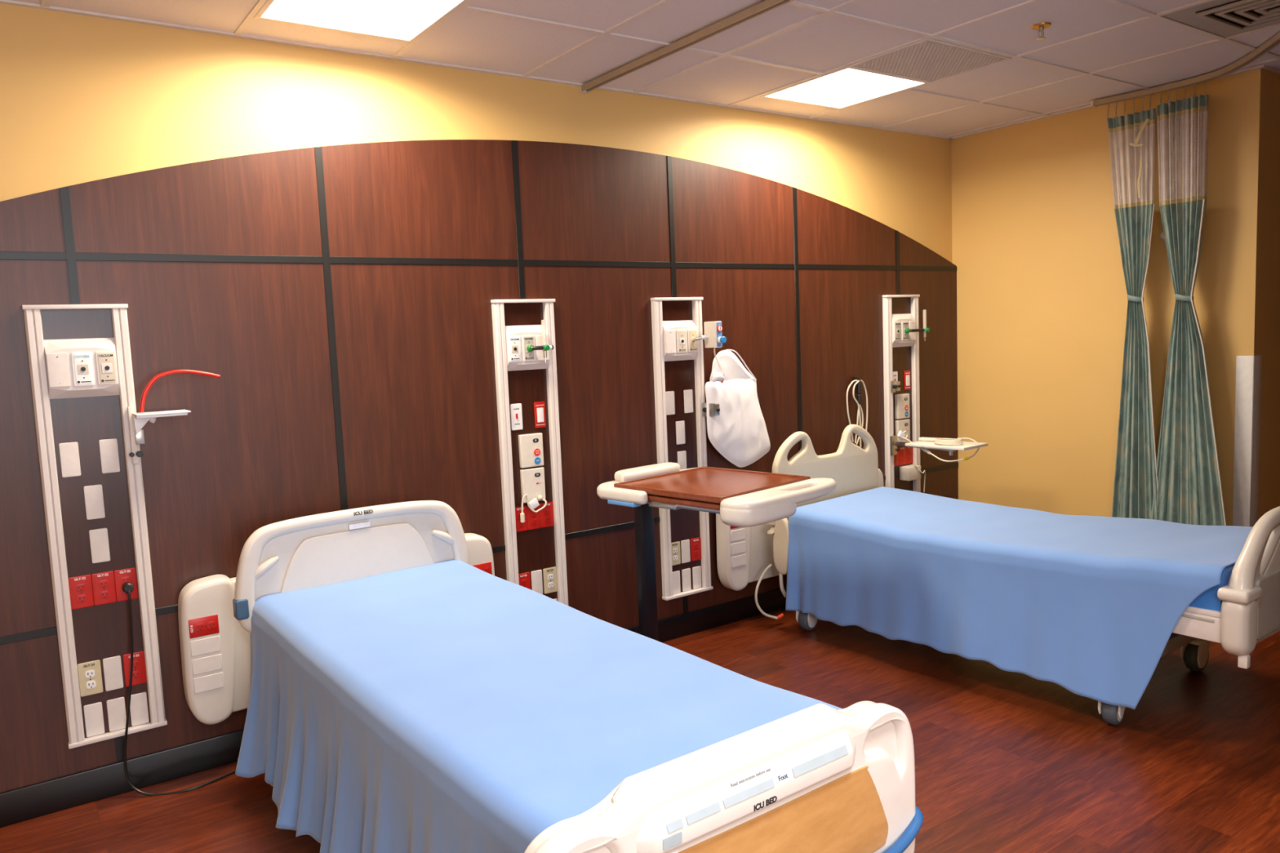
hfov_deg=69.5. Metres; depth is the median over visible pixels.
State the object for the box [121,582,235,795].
power cord
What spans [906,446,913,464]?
outlet plate
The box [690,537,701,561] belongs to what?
outlet plate
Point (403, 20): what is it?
recessed light
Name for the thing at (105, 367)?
socket
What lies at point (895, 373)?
switch plate
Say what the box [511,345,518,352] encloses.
socket
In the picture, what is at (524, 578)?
outlet plate
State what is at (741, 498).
table
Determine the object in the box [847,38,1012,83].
ceiling vent
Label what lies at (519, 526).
outlet plate
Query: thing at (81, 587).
outlet plate
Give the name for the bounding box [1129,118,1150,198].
strap
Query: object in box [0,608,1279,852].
floor
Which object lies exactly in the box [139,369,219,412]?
tube
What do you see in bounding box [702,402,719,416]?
clamp
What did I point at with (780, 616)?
cable
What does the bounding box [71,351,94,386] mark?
outlet plate
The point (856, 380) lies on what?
cables
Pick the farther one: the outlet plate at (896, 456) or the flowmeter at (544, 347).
the outlet plate at (896, 456)
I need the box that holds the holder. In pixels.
[1160,230,1165,241]
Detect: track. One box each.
[579,0,793,93]
[1090,31,1279,106]
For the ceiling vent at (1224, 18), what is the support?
in the ceiling
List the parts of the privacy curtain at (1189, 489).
net panel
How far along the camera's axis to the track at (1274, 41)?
4.63 m
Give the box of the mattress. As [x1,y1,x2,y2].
[1188,563,1235,611]
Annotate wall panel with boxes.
[0,139,958,792]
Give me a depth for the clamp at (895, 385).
5.66 m
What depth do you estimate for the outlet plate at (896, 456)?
5.77 m
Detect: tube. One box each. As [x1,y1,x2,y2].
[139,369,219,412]
[713,347,722,371]
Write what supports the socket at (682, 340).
attached to the medical wall panel at (677, 360)
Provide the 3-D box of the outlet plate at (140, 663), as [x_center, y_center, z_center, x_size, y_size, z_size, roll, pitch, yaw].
[-1.839,0.883,3.364,0.070,0.120,0.008,-6,7,-35]
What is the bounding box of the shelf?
[889,435,987,455]
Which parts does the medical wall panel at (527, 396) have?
rail, plate, plate, panel, blank plate, light switch plate, blank plate, rail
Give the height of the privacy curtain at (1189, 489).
2.435 m
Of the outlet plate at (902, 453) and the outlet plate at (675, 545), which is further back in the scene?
the outlet plate at (902, 453)
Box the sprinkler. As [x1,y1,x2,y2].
[1031,22,1051,40]
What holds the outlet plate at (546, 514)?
attached to the medical wall panel at (527, 396)
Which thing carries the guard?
attached to the wall at (1042, 295)
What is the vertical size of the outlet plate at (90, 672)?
0.120 m
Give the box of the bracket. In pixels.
[127,406,191,464]
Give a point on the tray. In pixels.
(153, 415)
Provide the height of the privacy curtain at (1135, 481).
2.435 m
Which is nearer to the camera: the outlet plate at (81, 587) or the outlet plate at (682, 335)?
the outlet plate at (81, 587)
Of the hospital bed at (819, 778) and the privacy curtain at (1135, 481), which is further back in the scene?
the privacy curtain at (1135, 481)
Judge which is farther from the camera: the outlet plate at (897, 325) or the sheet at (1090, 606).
the outlet plate at (897, 325)
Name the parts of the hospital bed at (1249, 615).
rail, headboard, frame, skirt trim, corner post, footboard, panel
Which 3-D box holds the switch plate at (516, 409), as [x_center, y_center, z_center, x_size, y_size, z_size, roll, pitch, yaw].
[-0.563,-0.044,4.212,0.057,0.120,0.005,-6,7,-35]
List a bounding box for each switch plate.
[510,403,522,430]
[893,371,897,381]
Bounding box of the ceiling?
[13,0,1279,137]
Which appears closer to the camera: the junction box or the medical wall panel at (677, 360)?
the medical wall panel at (677, 360)
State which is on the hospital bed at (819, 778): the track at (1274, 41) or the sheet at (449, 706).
the sheet at (449, 706)
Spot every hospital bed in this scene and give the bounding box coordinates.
[232,500,923,852]
[765,424,1279,724]
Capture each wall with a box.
[0,3,951,262]
[951,68,1279,525]
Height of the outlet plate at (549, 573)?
0.120 m
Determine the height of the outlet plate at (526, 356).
0.116 m
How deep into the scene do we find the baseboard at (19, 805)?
3.43 m
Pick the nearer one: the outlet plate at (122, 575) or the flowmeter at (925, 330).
the outlet plate at (122, 575)
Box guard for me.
[1232,355,1262,526]
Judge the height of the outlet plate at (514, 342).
0.116 m
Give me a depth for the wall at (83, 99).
3.68 m
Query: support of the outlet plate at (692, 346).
attached to the medical wall panel at (677, 360)
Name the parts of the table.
release lever, handle, handle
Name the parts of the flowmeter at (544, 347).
knob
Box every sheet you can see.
[235,559,842,852]
[785,486,1253,709]
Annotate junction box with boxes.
[899,464,925,492]
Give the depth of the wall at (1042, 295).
5.37 m
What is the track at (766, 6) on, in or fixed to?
attached to the ceiling
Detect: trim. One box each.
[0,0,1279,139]
[0,140,958,761]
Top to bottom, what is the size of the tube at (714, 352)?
0.122 m
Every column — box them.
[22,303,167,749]
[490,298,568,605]
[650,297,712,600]
[882,294,920,492]
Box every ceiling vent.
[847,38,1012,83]
[1163,0,1279,37]
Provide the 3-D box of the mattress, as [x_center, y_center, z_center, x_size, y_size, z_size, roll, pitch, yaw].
[1.740,0.483,4.276,0.850,0.154,2.045,-6,7,-36]
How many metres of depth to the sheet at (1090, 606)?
3.92 m
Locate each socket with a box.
[77,364,88,373]
[101,363,112,373]
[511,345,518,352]
[680,337,684,344]
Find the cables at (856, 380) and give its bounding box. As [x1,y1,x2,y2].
[846,376,867,447]
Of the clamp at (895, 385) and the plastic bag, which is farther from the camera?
the clamp at (895, 385)
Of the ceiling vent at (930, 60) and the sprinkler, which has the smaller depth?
the sprinkler
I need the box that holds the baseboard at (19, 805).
[0,586,786,827]
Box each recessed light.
[253,0,469,42]
[759,66,929,109]
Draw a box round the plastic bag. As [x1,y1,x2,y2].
[705,349,770,467]
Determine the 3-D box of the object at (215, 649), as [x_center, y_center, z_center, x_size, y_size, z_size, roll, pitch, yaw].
[-1.171,0.789,3.761,1.263,0.546,0.110,-6,7,-35]
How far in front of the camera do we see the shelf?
5.31 m
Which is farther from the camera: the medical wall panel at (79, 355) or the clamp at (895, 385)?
the clamp at (895, 385)
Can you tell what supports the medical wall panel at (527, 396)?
attached to the wall at (83, 99)
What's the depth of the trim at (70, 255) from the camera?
3.78 m
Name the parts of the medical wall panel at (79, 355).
rail, blank plate, blank plate, plate, blank plate, blank plate, blank plate, plate, blank plate, blank plate, blank plate, rail, blank plate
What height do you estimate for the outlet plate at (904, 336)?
0.116 m
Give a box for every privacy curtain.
[1106,93,1159,519]
[1151,81,1226,525]
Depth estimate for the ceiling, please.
3.86 m
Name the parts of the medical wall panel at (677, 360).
rail, blank plate, blank plate, blank plate, blank plate, blank plate, panel, plate, blank plate, blank plate, blank plate, plate, blank plate, rail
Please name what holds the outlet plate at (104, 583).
attached to the medical wall panel at (79, 355)
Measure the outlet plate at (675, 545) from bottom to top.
0.120 m
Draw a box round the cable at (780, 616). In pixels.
[754,564,783,619]
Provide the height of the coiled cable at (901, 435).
0.126 m
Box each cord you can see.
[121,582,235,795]
[520,493,546,523]
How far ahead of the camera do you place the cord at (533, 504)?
4.23 m
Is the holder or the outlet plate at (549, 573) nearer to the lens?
the outlet plate at (549, 573)
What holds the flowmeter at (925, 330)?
attached to the column at (900, 312)
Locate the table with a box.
[596,462,835,641]
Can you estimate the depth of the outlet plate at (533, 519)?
4.29 m
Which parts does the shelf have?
arm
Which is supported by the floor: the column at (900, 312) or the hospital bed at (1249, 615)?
the hospital bed at (1249, 615)
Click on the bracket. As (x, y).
(137, 421)
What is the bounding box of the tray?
[132,409,191,418]
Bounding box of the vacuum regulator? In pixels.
[692,320,726,347]
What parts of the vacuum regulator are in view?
knob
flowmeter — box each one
[526,320,553,362]
[904,309,930,341]
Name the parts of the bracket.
knob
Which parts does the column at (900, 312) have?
rail, plate, panel, plate, light switch plate, blank plate, rail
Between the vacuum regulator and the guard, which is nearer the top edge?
the vacuum regulator
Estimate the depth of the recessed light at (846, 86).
4.62 m
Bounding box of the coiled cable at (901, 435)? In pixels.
[897,431,980,462]
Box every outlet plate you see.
[68,574,93,609]
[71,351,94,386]
[77,659,102,697]
[91,570,116,605]
[95,351,118,385]
[114,567,137,601]
[122,650,146,686]
[188,614,219,638]
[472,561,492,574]
[507,335,521,362]
[515,506,528,532]
[518,572,530,589]
[521,335,535,361]
[526,505,541,529]
[539,502,554,527]
[542,566,557,594]
[671,541,680,565]
[676,329,687,352]
[687,328,697,352]
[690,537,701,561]
[893,321,901,341]
[893,447,898,466]
[898,446,906,465]
[901,321,908,340]
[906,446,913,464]
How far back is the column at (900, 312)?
5.75 m
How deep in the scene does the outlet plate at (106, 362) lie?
3.22 m
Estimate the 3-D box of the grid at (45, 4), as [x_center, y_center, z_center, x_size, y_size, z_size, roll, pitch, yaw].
[1.908,-1.465,1.911,8.700,0.018,6.535,-6,7,-35]
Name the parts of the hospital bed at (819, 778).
headboard, raised panel, name plate, footboard, control panel, oak panel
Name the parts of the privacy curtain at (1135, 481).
net panel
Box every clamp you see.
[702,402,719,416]
[890,380,901,392]
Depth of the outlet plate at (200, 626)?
3.39 m

